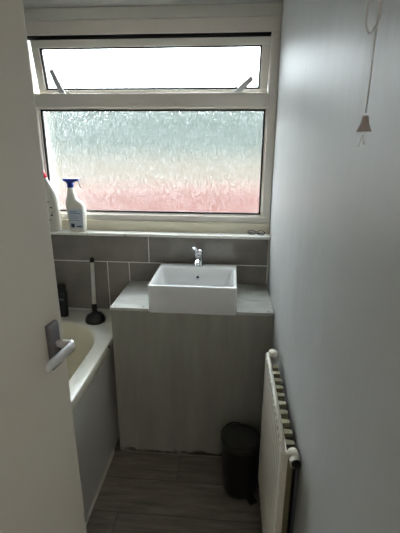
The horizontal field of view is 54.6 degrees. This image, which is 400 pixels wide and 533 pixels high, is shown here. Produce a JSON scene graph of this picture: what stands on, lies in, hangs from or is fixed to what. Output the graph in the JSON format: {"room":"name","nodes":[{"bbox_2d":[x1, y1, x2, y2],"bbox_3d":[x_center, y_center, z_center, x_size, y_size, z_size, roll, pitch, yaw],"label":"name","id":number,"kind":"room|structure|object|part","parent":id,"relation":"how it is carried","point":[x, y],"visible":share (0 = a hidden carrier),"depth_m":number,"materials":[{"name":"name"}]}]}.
{"room":"bathroom","nodes":[
{"label":"bathroom","id":0,"kind":"room"},
{"bbox_2d":[24,3,282,310],"bbox_3d":[-0.360,-0.200,2.138,1.460,2.112,0.221,2,17,4],"label":"wall","id":1,"kind":"structure","parent":0,"point":[118,260],"depth_m":2.05,"materials":[{"name":"grey tile"}]},
{"bbox_2d":[69,307,110,310],"bbox_3d":[-0.748,0.237,2.186,0.702,0.011,0.008,2,17,4],"label":"trim","id":2,"kind":"structure","parent":1,"relation":"attached to","point":[70,308],"depth_m":2.17,"materials":[{"name":"grey"}]},
{"bbox_2d":[25,16,281,222],"bbox_3d":[-0.246,-0.709,1.976,1.238,0.944,0.118,2,17,4],"label":"window","id":3,"kind":"structure","parent":1,"relation":"in","point":[162,119],"depth_m":1.94,"materials":[{"name":"beige plastic"}]},
{"bbox_3d":[-0.695,-0.908,1.924,0.073,0.120,0.064,2,17,4],"label":"handle","id":4,"kind":"part","parent":3,"relation":"part of","materials":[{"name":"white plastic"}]},
{"bbox_3d":[-0.244,-0.971,1.904,1.150,0.262,0.099,2,17,4],"label":"sash","id":5,"kind":"part","parent":3,"relation":"part of","materials":[{"name":"beige plastic"}]},
{"bbox_3d":[-0.245,-0.974,1.905,1.074,0.182,0.038,2,17,4],"label":"sash pane","id":6,"kind":"part","parent":3,"relation":"part of","materials":[{"name":"clear glass"}]},
{"bbox_3d":[-0.247,-0.538,2.013,1.137,0.520,0.004,2,17,4],"label":"glass pane","id":7,"kind":"part","parent":3,"relation":"part of","materials":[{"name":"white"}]},
{"bbox_3d":[0.201,-0.869,1.869,0.125,0.084,0.043,11,20,31],"label":"handle","id":8,"kind":"part","parent":3,"relation":"part of","materials":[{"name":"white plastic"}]},
{"bbox_2d":[50,229,270,239],"bbox_3d":[-0.367,-0.174,2.052,1.460,0.015,0.078,2,17,4],"label":"window sill","id":9,"kind":"structure","parent":1,"relation":"attached to","point":[63,231],"depth_m":2.02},
{"bbox_2d":[43,171,61,230],"bbox_3d":[-0.781,-0.342,2.034,0.080,0.310,0.051,2,17,4],"label":"bottle","id":10,"kind":"object","parent":9,"relation":"on","point":[52,198],"visible":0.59,"depth_m":2.02,"materials":[{"name":"beige plastic"}]},
{"bbox_2d":[62,178,86,231],"bbox_3d":[-0.656,-0.322,2.033,0.107,0.273,0.056,1,17,2],"label":"spray bottle","id":11,"kind":"object","parent":9,"relation":"on","point":[76,209],"visible":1,"depth_m":2.02,"materials":[{"name":"beige plastic"}]},
{"bbox_2d":[70,211,79,220],"bbox_3d":[-0.651,-0.263,2.021,0.054,0.048,0.001,1,17,1],"label":"print","id":12,"kind":"object","parent":11,"relation":"attached to","point":[70,211],"depth_m":2.02},
{"bbox_2d":[247,230,264,234],"bbox_3d":[0.291,-0.177,2.000,0.093,0.026,0.026,4,18,12],"label":"spectacles","id":13,"kind":"object","parent":9,"relation":"on","point":[251,232],"visible":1,"depth_m":1.99,"materials":[{"name":"black plastic"}]},
{"bbox_3d":[-0.250,-0.227,2.105,1.238,0.054,0.090,2,17,4],"label":"sub sill","id":14,"kind":"part","parent":1,"relation":"part of","materials":[{"name":"beige paint"}]},
{"bbox_2d":[266,240,269,284],"bbox_3d":[0.354,-0.020,2.014,0.008,0.244,0.006,2,17,4],"label":"trim","id":15,"kind":"structure","parent":1,"relation":"attached to","point":[268,240],"depth_m":2.01,"materials":[{"name":"grey"}]},
{"bbox_2d":[23,0,283,8],"bbox_3d":[0.205,-0.728,0.143,3.060,0.080,3.620,2,17,4],"label":"ceiling","id":16,"kind":"structure","parent":0,"point":[27,4],"depth_m":1.74,"materials":[{"name":"grey paint"}]},
{"bbox_2d":[356,0,382,146],"bbox_3d":[0.223,-0.456,0.440,0.060,0.614,0.060,2,17,4],"label":"pull cord","id":17,"kind":"object","parent":16,"relation":"hanging from","point":[364,126],"visible":1,"depth_m":0.50,"materials":[{"name":"white plastic"}]},
{"bbox_3d":[0.223,-0.468,0.436,0.003,0.550,0.002,2,17,4],"label":"cord","id":18,"kind":"part","parent":17,"relation":"part of","materials":[{"name":"white fabric"}]},
{"bbox_2d":[86,437,261,532],"bbox_3d":[0.195,1.366,0.790,3.060,0.080,3.620,2,17,4],"label":"floor","id":19,"kind":"structure","parent":0,"point":[140,492],"depth_m":1.72,"materials":[{"name":"laminate"}]},
{"bbox_2d":[61,310,118,525],"bbox_3d":[-0.813,0.786,1.472,0.710,0.616,1.697,2,17,4],"label":"bathtub","id":20,"kind":"object","parent":19,"relation":"on","point":[91,366],"visible":0.34,"depth_m":1.76,"materials":[{"name":"beige plastic"}]},
{"bbox_2d":[57,283,68,316],"bbox_3d":[-0.735,0.181,2.076,0.049,0.182,0.037,2,17,4],"label":"shampoo bottle","id":21,"kind":"object","parent":20,"relation":"on","point":[62,293],"visible":0.89,"depth_m":2.06,"materials":[{"name":"black plastic"}]},
{"bbox_2d":[61,310,112,413],"bbox_3d":[-0.817,0.652,1.431,0.701,0.336,1.697,2,17,4],"label":"tub","id":22,"kind":"object","parent":20,"relation":"in","point":[90,365],"depth_m":1.83,"materials":[{"name":"beige plastic"}]},
{"bbox_3d":[-0.491,0.631,1.201,0.004,0.025,1.305,2,17,4],"label":"panel rail","id":23,"kind":"part","parent":20,"relation":"part of","materials":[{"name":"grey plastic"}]},
{"bbox_2d":[85,257,105,324],"bbox_3d":[-0.548,0.125,2.028,0.104,0.319,0.168,2,17,4],"label":"plunger","id":24,"kind":"object","parent":20,"relation":"on","point":[95,317],"visible":1,"depth_m":2.03,"materials":[{"name":"black rubber"}]},
{"bbox_3d":[-0.565,0.089,2.045,0.021,0.223,0.108,-3,18,-11],"label":"handle","id":25,"kind":"part","parent":24,"relation":"part of","materials":[{"name":"white plastic"}]},
{"bbox_2d":[85,311,105,324],"bbox_3d":[-0.551,0.259,2.036,0.104,0.060,0.104,2,17,4],"label":"cup","id":26,"kind":"object","parent":24,"relation":"on","point":[95,317],"depth_m":2.01,"materials":[{"name":"black rubber"}]},
{"bbox_3d":[-0.483,0.819,1.454,0.008,0.559,1.678,2,17,4],"label":"panel","id":27,"kind":"part","parent":20,"relation":"part of","materials":[{"name":"grey plastic"}]},
{"bbox_3d":[-0.492,1.132,1.356,0.008,0.026,1.305,2,17,4],"label":"panel trim","id":28,"kind":"part","parent":20,"relation":"part of","materials":[{"name":"white plastic"}]},
{"bbox_2d":[110,281,273,457],"bbox_3d":[-0.029,0.524,2.021,0.737,0.801,0.372,2,17,4],"label":"base cabinet","id":29,"kind":"object","parent":19,"relation":"on","point":[181,379],"visible":0.9,"depth_m":1.84,"materials":[{"name":"grey wood"}]},
{"bbox_3d":[-0.027,0.148,1.906,0.737,0.013,0.369,2,17,4],"label":"panel","id":30,"kind":"part","parent":29,"relation":"part of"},
{"bbox_2d":[148,263,236,315],"bbox_3d":[-0.022,0.099,1.864,0.392,0.130,0.351,2,17,4],"label":"basin","id":31,"kind":"object","parent":29,"relation":"in","point":[181,288],"visible":0.98,"depth_m":1.71,"materials":[{"name":"white ceramic"}]},
{"bbox_2d":[192,247,203,266],"bbox_3d":[-0.011,-0.044,1.922,0.052,0.108,0.134,2,17,4],"label":"mixer tap","id":32,"kind":"object","parent":31,"relation":"on","point":[198,261],"visible":1,"depth_m":1.94,"materials":[{"name":"silver metal"}]},
{"bbox_3d":[-0.012,-0.025,1.913,0.028,0.031,0.105,2,17,4],"label":"spout","id":33,"kind":"part","parent":32,"relation":"part of","materials":[{"name":"silver metal"}]},
{"bbox_2d":[221,422,260,504],"bbox_3d":[0.183,0.880,1.748,0.182,0.283,0.201,2,17,4],"label":"pedal bin","id":34,"kind":"object","parent":19,"relation":"on","point":[240,441],"visible":0.98,"depth_m":1.69,"materials":[{"name":"black plastic"}]},
{"bbox_3d":[0.184,0.759,1.714,0.181,0.031,0.181,2,17,4],"label":"bin lid","id":35,"kind":"part","parent":34,"relation":"part of","materials":[{"name":"grey plastic"}]},
{"bbox_2d":[267,0,399,532],"bbox_3d":[0.335,0.120,1.112,0.100,2.112,2.250,2,17,4],"label":"wall","id":36,"kind":"structure","parent":0,"point":[333,285],"depth_m":0.71,"materials":[{"name":"paint"}]},
{"bbox_2d":[258,349,300,532],"bbox_3d":[0.253,0.755,1.318,0.058,0.777,0.571,2,17,4],"label":"radiator","id":37,"kind":"object","parent":36,"relation":"attached to","point":[278,455],"visible":1,"depth_m":1.15,"materials":[{"name":"metal"}]},
{"bbox_3d":[0.233,0.678,1.309,0.016,0.589,0.502,2,17,4],"label":"panel","id":38,"kind":"part","parent":37,"relation":"part of","materials":[{"name":"metal"}]},
{"bbox_3d":[-0.529,0.414,0.148,1.460,2.112,0.100,2,17,4],"label":"wall door","id":39,"kind":"structure","parent":0,"visible":0},
{"bbox_3d":[-0.174,0.468,0.134,0.744,2.020,0.120,2,17,4],"label":"door frame","id":40,"kind":"structure","parent":39,"relation":"attached to","visible":0},
{"bbox_2d":[0,0,86,532],"bbox_3d":[-0.402,0.341,0.586,0.107,1.978,0.759,4,18,12],"label":"door","id":41,"kind":"structure","parent":40,"relation":"attached to","point":[41,491],"depth_m":0.78,"materials":[{"name":"beige"}]},
{"bbox_3d":[-0.328,0.177,0.873,0.013,0.108,0.037,4,18,12],"label":"handle plate","id":42,"kind":"part","parent":41,"relation":"part of","materials":[{"name":"grey metal"}]},
{"bbox_3d":[-0.305,0.188,0.827,0.046,0.025,0.108,1,17,5],"label":"lever handle","id":43,"kind":"part","parent":41,"relation":"part of","materials":[{"name":"silver metal"}]}
]}

